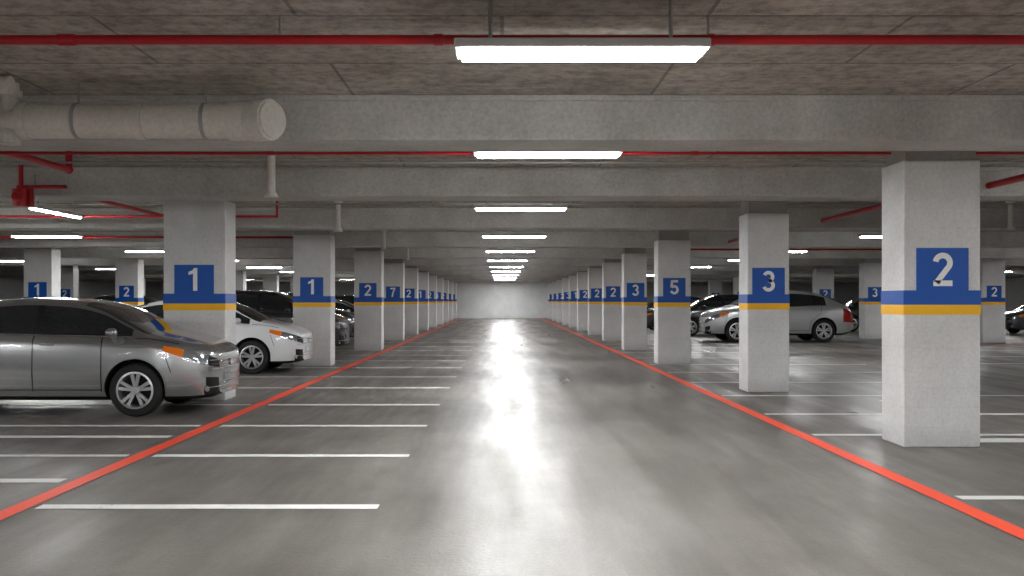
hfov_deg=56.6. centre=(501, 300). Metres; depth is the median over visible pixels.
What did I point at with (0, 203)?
cable conduit
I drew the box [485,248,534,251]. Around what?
ceiling light
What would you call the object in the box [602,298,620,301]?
band
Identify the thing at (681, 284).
number sign
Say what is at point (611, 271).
pillar
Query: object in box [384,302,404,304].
band
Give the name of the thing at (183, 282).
number sign
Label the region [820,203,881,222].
pipe
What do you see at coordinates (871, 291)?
number sign
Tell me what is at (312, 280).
digit
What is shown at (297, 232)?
neck
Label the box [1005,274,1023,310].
wall
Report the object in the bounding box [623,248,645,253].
neck
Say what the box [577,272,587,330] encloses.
pillar
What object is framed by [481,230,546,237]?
ceiling light
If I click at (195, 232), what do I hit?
pillar
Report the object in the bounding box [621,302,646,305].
band
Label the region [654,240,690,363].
pillar
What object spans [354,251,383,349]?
pillar
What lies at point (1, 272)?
ceiling beam
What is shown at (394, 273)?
pillar
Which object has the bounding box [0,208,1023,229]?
ceiling beam
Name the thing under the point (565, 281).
pillar
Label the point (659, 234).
neck
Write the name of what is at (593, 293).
number sign
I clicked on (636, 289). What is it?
digit
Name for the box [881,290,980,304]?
band
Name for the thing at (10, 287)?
wall
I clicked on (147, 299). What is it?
suv
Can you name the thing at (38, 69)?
ceiling
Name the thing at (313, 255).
pillar
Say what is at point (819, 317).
hatchback
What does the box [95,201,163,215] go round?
pipe
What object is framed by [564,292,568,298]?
number sign
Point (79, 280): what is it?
ceiling beam
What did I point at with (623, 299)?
band
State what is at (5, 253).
ceiling beam
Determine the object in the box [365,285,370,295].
digit
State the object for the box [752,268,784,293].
number sign
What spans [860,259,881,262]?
neck
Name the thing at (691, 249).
pipe
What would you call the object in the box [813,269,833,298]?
pillar
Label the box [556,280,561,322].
pillar
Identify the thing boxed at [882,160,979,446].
pillar
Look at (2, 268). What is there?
ceiling beam
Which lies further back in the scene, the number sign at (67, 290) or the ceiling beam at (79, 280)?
the ceiling beam at (79, 280)
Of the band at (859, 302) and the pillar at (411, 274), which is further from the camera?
the pillar at (411, 274)
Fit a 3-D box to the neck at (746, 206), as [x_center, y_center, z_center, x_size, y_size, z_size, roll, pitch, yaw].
[4.285,-1.605,15.560,0.610,0.390,0.500,0,0,0]
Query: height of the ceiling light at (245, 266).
0.340 m
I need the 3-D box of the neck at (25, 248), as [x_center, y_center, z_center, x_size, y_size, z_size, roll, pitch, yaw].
[-13.200,-1.635,27.280,0.740,0.330,0.500,0,0,0]
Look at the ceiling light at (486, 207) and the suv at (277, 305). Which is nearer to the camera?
the ceiling light at (486, 207)
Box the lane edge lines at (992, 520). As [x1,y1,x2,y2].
[0,319,1023,539]
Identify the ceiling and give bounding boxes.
[0,0,1023,230]
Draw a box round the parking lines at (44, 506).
[0,350,1023,508]
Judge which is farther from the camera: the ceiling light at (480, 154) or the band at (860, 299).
the band at (860, 299)
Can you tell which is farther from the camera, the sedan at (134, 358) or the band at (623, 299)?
the band at (623, 299)
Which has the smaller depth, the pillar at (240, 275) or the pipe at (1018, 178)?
the pipe at (1018, 178)
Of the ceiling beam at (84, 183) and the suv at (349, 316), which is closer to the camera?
the ceiling beam at (84, 183)
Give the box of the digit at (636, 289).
[632,285,638,295]
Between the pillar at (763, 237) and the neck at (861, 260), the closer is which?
the pillar at (763, 237)
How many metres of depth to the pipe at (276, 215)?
16.88 m
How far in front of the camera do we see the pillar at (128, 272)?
33.40 m
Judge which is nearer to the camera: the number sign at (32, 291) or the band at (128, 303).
the number sign at (32, 291)
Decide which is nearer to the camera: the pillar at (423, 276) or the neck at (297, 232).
the neck at (297, 232)
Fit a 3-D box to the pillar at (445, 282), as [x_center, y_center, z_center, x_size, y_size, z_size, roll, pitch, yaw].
[-4.040,0.030,64.980,0.760,2.880,0.560,0,0,0]
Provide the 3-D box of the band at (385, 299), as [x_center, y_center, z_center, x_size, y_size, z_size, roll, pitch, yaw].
[-4.040,-0.033,35.480,0.768,0.145,0.568,0,0,0]
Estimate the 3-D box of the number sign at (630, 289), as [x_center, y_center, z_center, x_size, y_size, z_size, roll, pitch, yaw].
[3.960,-0.318,28.194,0.520,0.425,0.012,0,0,0]
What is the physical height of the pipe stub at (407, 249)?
0.500 m
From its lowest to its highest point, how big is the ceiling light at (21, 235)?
0.340 m
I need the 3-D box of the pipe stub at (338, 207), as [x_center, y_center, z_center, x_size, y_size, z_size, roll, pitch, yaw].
[-2.930,-1.520,17.000,0.170,0.560,0.170,0,0,0]
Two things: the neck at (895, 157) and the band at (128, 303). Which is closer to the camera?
the neck at (895, 157)
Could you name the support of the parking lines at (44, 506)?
on the floor
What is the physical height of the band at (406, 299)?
0.145 m
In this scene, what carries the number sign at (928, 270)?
attached to the pillar at (931, 363)
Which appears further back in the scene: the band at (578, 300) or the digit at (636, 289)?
the band at (578, 300)
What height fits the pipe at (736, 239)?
0.080 m
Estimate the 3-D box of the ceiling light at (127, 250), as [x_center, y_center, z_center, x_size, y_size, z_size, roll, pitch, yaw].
[-10.500,-1.630,28.500,1.580,0.340,0.280,0,0,0]
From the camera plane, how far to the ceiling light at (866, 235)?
21.78 m
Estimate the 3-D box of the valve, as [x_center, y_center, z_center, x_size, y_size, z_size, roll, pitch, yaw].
[-6.135,-1.525,12.585,0.710,0.550,0.250,0,0,0]
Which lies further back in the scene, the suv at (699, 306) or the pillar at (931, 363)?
the suv at (699, 306)
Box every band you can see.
[115,298,143,301]
[120,302,143,304]
[163,294,235,303]
[163,303,235,309]
[293,296,334,302]
[293,303,334,306]
[354,297,383,301]
[354,302,383,304]
[384,298,404,301]
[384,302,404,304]
[405,298,418,301]
[419,299,428,301]
[577,299,587,301]
[588,298,601,301]
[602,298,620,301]
[602,302,620,304]
[621,297,646,301]
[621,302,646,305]
[654,296,690,302]
[654,302,690,306]
[739,294,789,302]
[739,303,789,309]
[859,298,880,301]
[859,302,880,303]
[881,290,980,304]
[881,305,980,314]
[981,298,1005,301]
[981,302,1005,304]
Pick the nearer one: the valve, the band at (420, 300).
the valve
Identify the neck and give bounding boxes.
[25,248,58,249]
[61,266,77,268]
[295,230,332,235]
[355,248,382,251]
[384,259,403,262]
[603,259,621,261]
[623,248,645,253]
[655,230,688,240]
[741,201,786,215]
[814,266,832,268]
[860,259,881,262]
[885,151,975,166]
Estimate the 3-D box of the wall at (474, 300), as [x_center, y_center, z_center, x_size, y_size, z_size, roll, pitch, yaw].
[0.000,-0.165,80.150,62.000,3.270,0.300,0,0,0]
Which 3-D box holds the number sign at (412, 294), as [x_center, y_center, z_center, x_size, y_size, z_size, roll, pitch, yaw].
[-4.040,-0.318,41.094,0.520,0.425,0.012,0,0,0]
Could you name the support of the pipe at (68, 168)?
attached to the ceiling
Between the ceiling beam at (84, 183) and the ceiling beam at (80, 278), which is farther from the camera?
the ceiling beam at (80, 278)
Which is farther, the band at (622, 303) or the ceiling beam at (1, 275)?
the ceiling beam at (1, 275)
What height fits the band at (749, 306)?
0.100 m
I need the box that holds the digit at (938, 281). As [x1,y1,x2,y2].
[933,253,952,285]
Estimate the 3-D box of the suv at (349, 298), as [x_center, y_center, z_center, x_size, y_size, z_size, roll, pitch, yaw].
[-7.067,0.592,45.400,4.395,1.756,2.051,0,0,0]
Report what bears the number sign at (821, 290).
attached to the pillar at (822, 278)
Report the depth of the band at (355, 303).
28.39 m
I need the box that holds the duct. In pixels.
[0,76,285,145]
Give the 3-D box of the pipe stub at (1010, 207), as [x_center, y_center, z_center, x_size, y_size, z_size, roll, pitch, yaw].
[9.100,-1.535,17.000,0.170,0.530,0.170,0,0,0]
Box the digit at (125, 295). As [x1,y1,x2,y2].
[124,287,128,296]
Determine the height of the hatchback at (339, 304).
1.545 m
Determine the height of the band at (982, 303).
0.100 m
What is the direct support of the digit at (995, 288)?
attached to the number sign at (990, 291)
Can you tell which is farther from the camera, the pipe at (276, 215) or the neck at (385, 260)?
the neck at (385, 260)
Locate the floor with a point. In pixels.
(548, 450)
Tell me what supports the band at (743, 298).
attached to the pillar at (763, 237)
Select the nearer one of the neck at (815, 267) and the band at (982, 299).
the band at (982, 299)
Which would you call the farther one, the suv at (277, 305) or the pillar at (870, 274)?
the pillar at (870, 274)
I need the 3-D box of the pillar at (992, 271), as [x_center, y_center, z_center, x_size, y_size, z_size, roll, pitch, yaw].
[17.300,0.000,33.680,0.800,2.940,0.560,0,0,0]
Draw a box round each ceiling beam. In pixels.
[0,95,1023,150]
[0,167,1023,200]
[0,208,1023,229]
[0,231,1023,247]
[0,248,1023,258]
[0,259,1023,265]
[0,266,1023,270]
[0,271,1023,273]
[0,274,1020,276]
[79,277,858,279]
[79,280,858,281]
[114,282,858,282]
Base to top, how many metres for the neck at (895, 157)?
0.390 m
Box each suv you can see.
[92,295,157,303]
[236,290,348,345]
[281,292,353,336]
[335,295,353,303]
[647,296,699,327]
[691,294,738,335]
[844,297,858,331]
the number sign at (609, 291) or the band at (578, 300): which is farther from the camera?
the band at (578, 300)
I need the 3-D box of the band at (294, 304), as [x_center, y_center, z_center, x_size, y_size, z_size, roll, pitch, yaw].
[-4.285,0.090,21.680,0.858,0.100,0.568,0,0,0]
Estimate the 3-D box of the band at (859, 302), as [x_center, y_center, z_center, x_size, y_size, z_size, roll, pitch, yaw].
[14.400,0.090,36.980,0.808,0.100,0.568,0,0,0]
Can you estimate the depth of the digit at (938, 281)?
9.52 m
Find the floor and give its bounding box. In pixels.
[0,318,1023,575]
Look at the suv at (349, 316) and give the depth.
31.72 m
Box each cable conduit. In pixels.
[0,161,1023,163]
[0,203,1023,204]
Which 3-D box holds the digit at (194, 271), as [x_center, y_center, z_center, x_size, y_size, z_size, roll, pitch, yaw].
[-4.550,-0.315,13.985,0.131,0.335,0.001,0,0,0]
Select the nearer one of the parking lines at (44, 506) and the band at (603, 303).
the parking lines at (44, 506)
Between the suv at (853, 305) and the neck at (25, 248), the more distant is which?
the suv at (853, 305)
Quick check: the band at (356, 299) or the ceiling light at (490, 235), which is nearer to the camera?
the ceiling light at (490, 235)
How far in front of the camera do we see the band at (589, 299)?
40.69 m
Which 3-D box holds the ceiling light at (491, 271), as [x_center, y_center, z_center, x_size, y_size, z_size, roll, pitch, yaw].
[0.200,-1.630,48.000,1.500,0.340,0.300,0,0,0]
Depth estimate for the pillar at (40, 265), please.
27.00 m
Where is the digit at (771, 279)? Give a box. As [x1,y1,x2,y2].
[763,271,774,291]
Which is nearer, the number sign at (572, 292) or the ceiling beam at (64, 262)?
the ceiling beam at (64, 262)
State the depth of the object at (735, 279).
57.01 m
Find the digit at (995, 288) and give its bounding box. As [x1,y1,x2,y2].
[992,287,996,296]
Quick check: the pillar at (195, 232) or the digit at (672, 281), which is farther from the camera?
the digit at (672, 281)
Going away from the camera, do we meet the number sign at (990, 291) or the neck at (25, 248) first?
the neck at (25, 248)
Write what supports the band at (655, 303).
attached to the pillar at (672, 258)
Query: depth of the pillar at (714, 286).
64.00 m
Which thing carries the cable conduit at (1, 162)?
attached to the ceiling
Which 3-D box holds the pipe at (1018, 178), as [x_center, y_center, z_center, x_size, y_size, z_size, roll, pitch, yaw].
[6.550,-1.550,11.690,0.089,0.090,2.180,0,0,0]
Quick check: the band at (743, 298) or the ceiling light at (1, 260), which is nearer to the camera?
the band at (743, 298)
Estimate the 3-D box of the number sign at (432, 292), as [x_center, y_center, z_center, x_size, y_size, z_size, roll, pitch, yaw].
[-4.040,-0.318,52.894,0.520,0.425,0.012,0,0,0]
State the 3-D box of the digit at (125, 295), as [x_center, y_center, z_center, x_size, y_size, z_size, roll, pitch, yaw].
[-13.199,-0.315,33.385,0.200,0.335,0.001,0,0,0]
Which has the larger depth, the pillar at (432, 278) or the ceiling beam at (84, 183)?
the pillar at (432, 278)
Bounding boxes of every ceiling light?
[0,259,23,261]
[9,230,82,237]
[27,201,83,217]
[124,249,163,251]
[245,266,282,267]
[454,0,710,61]
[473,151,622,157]
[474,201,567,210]
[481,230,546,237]
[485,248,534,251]
[487,259,527,260]
[489,266,523,266]
[491,271,520,271]
[789,248,807,251]
[858,230,881,237]
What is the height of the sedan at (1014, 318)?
1.520 m
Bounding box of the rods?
[279,15,708,34]
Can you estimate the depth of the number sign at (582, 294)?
46.59 m
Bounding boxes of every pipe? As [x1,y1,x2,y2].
[0,34,1023,45]
[0,151,72,173]
[0,151,890,154]
[0,201,278,217]
[0,236,292,237]
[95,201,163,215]
[691,249,881,249]
[728,238,738,242]
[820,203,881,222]
[976,152,1023,154]
[986,174,1023,188]
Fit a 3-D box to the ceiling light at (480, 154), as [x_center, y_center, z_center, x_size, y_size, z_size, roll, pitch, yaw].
[0.460,-1.630,9.600,1.500,0.340,0.300,0,0,0]
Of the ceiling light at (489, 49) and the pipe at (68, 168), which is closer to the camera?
the ceiling light at (489, 49)
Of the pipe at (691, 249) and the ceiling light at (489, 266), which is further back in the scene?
the ceiling light at (489, 266)
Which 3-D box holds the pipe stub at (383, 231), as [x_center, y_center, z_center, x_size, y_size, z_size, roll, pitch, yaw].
[-2.980,-1.550,24.000,0.170,0.500,0.170,0,0,0]
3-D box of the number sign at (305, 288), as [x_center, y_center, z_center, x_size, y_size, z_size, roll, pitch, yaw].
[-4.285,-0.318,21.394,0.520,0.425,0.012,0,0,0]
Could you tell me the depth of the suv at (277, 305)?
25.60 m
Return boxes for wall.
[0,277,114,299]
[145,283,858,317]
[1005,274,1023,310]
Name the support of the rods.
hanging from the ceiling
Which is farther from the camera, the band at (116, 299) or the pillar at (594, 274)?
the pillar at (594, 274)
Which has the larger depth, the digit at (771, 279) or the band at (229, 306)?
the digit at (771, 279)
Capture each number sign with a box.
[28,282,46,296]
[61,289,69,296]
[119,286,133,297]
[174,265,213,293]
[300,277,322,295]
[359,283,376,296]
[386,286,399,297]
[405,289,414,297]
[419,290,425,298]
[429,291,433,298]
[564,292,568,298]
[571,291,576,298]
[580,290,587,298]
[591,288,601,297]
[606,286,619,297]
[627,283,643,296]
[663,278,685,295]
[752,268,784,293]
[820,289,830,297]
[868,287,881,297]
[916,248,968,289]
[987,286,1001,297]
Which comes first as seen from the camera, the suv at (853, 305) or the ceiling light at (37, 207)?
the ceiling light at (37, 207)
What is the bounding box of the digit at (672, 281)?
[670,280,678,293]
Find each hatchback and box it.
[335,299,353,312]
[699,290,852,341]
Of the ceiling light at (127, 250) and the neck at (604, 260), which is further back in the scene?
the neck at (604, 260)
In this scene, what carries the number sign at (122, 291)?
attached to the pillar at (128, 272)
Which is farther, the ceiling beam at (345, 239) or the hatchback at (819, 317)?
the hatchback at (819, 317)
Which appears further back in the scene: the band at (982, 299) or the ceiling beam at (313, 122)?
the band at (982, 299)
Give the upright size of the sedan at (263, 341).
1.520 m
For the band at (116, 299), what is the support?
attached to the pillar at (128, 272)
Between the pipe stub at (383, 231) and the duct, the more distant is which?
the pipe stub at (383, 231)
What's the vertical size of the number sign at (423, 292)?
0.425 m
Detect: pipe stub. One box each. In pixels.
[264,155,278,197]
[334,201,342,231]
[381,230,386,249]
[405,248,409,259]
[1006,201,1015,229]
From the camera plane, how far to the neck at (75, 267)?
43.03 m
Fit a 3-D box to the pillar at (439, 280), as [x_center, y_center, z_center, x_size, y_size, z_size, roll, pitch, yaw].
[-4.040,0.030,59.080,0.760,2.880,0.560,0,0,0]
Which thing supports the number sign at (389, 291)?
attached to the pillar at (394, 273)
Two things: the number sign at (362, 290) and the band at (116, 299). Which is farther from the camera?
the band at (116, 299)
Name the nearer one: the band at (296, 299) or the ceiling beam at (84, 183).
the ceiling beam at (84, 183)
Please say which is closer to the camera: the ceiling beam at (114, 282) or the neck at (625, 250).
the neck at (625, 250)
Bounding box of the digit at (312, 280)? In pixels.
[308,279,313,293]
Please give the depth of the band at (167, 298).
14.00 m
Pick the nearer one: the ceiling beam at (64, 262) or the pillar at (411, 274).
the ceiling beam at (64, 262)
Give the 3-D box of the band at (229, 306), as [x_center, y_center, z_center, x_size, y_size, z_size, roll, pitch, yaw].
[-4.535,0.090,14.280,0.918,0.100,0.568,0,0,0]
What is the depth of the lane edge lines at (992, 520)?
8.76 m
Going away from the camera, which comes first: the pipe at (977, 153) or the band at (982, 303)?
the pipe at (977, 153)
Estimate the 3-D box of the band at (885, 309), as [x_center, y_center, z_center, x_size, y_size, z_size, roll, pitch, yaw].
[4.415,0.090,9.810,0.778,0.100,0.568,0,0,0]
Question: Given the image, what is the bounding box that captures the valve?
[11,165,66,206]
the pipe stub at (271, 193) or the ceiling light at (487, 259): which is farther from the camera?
the ceiling light at (487, 259)
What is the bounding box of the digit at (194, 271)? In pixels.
[188,268,196,290]
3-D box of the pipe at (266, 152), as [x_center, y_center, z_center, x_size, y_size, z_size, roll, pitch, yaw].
[-4.485,-1.530,9.850,17.030,0.043,0.042,0,0,0]
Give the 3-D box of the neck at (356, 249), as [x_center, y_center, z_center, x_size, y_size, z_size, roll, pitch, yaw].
[-4.010,-1.645,28.680,0.760,0.310,0.500,0,0,0]
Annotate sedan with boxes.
[0,297,239,416]
[136,301,312,373]
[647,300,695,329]
[1005,304,1023,332]
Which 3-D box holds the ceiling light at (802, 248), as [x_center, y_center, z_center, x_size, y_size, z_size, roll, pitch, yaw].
[8.700,-1.630,28.500,0.880,0.340,0.310,0,0,0]
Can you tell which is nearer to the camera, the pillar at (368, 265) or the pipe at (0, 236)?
the pipe at (0, 236)
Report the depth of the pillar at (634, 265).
28.20 m
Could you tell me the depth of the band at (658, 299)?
22.05 m
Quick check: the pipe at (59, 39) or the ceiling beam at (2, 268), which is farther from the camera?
the ceiling beam at (2, 268)
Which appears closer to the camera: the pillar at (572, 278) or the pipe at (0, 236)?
the pipe at (0, 236)

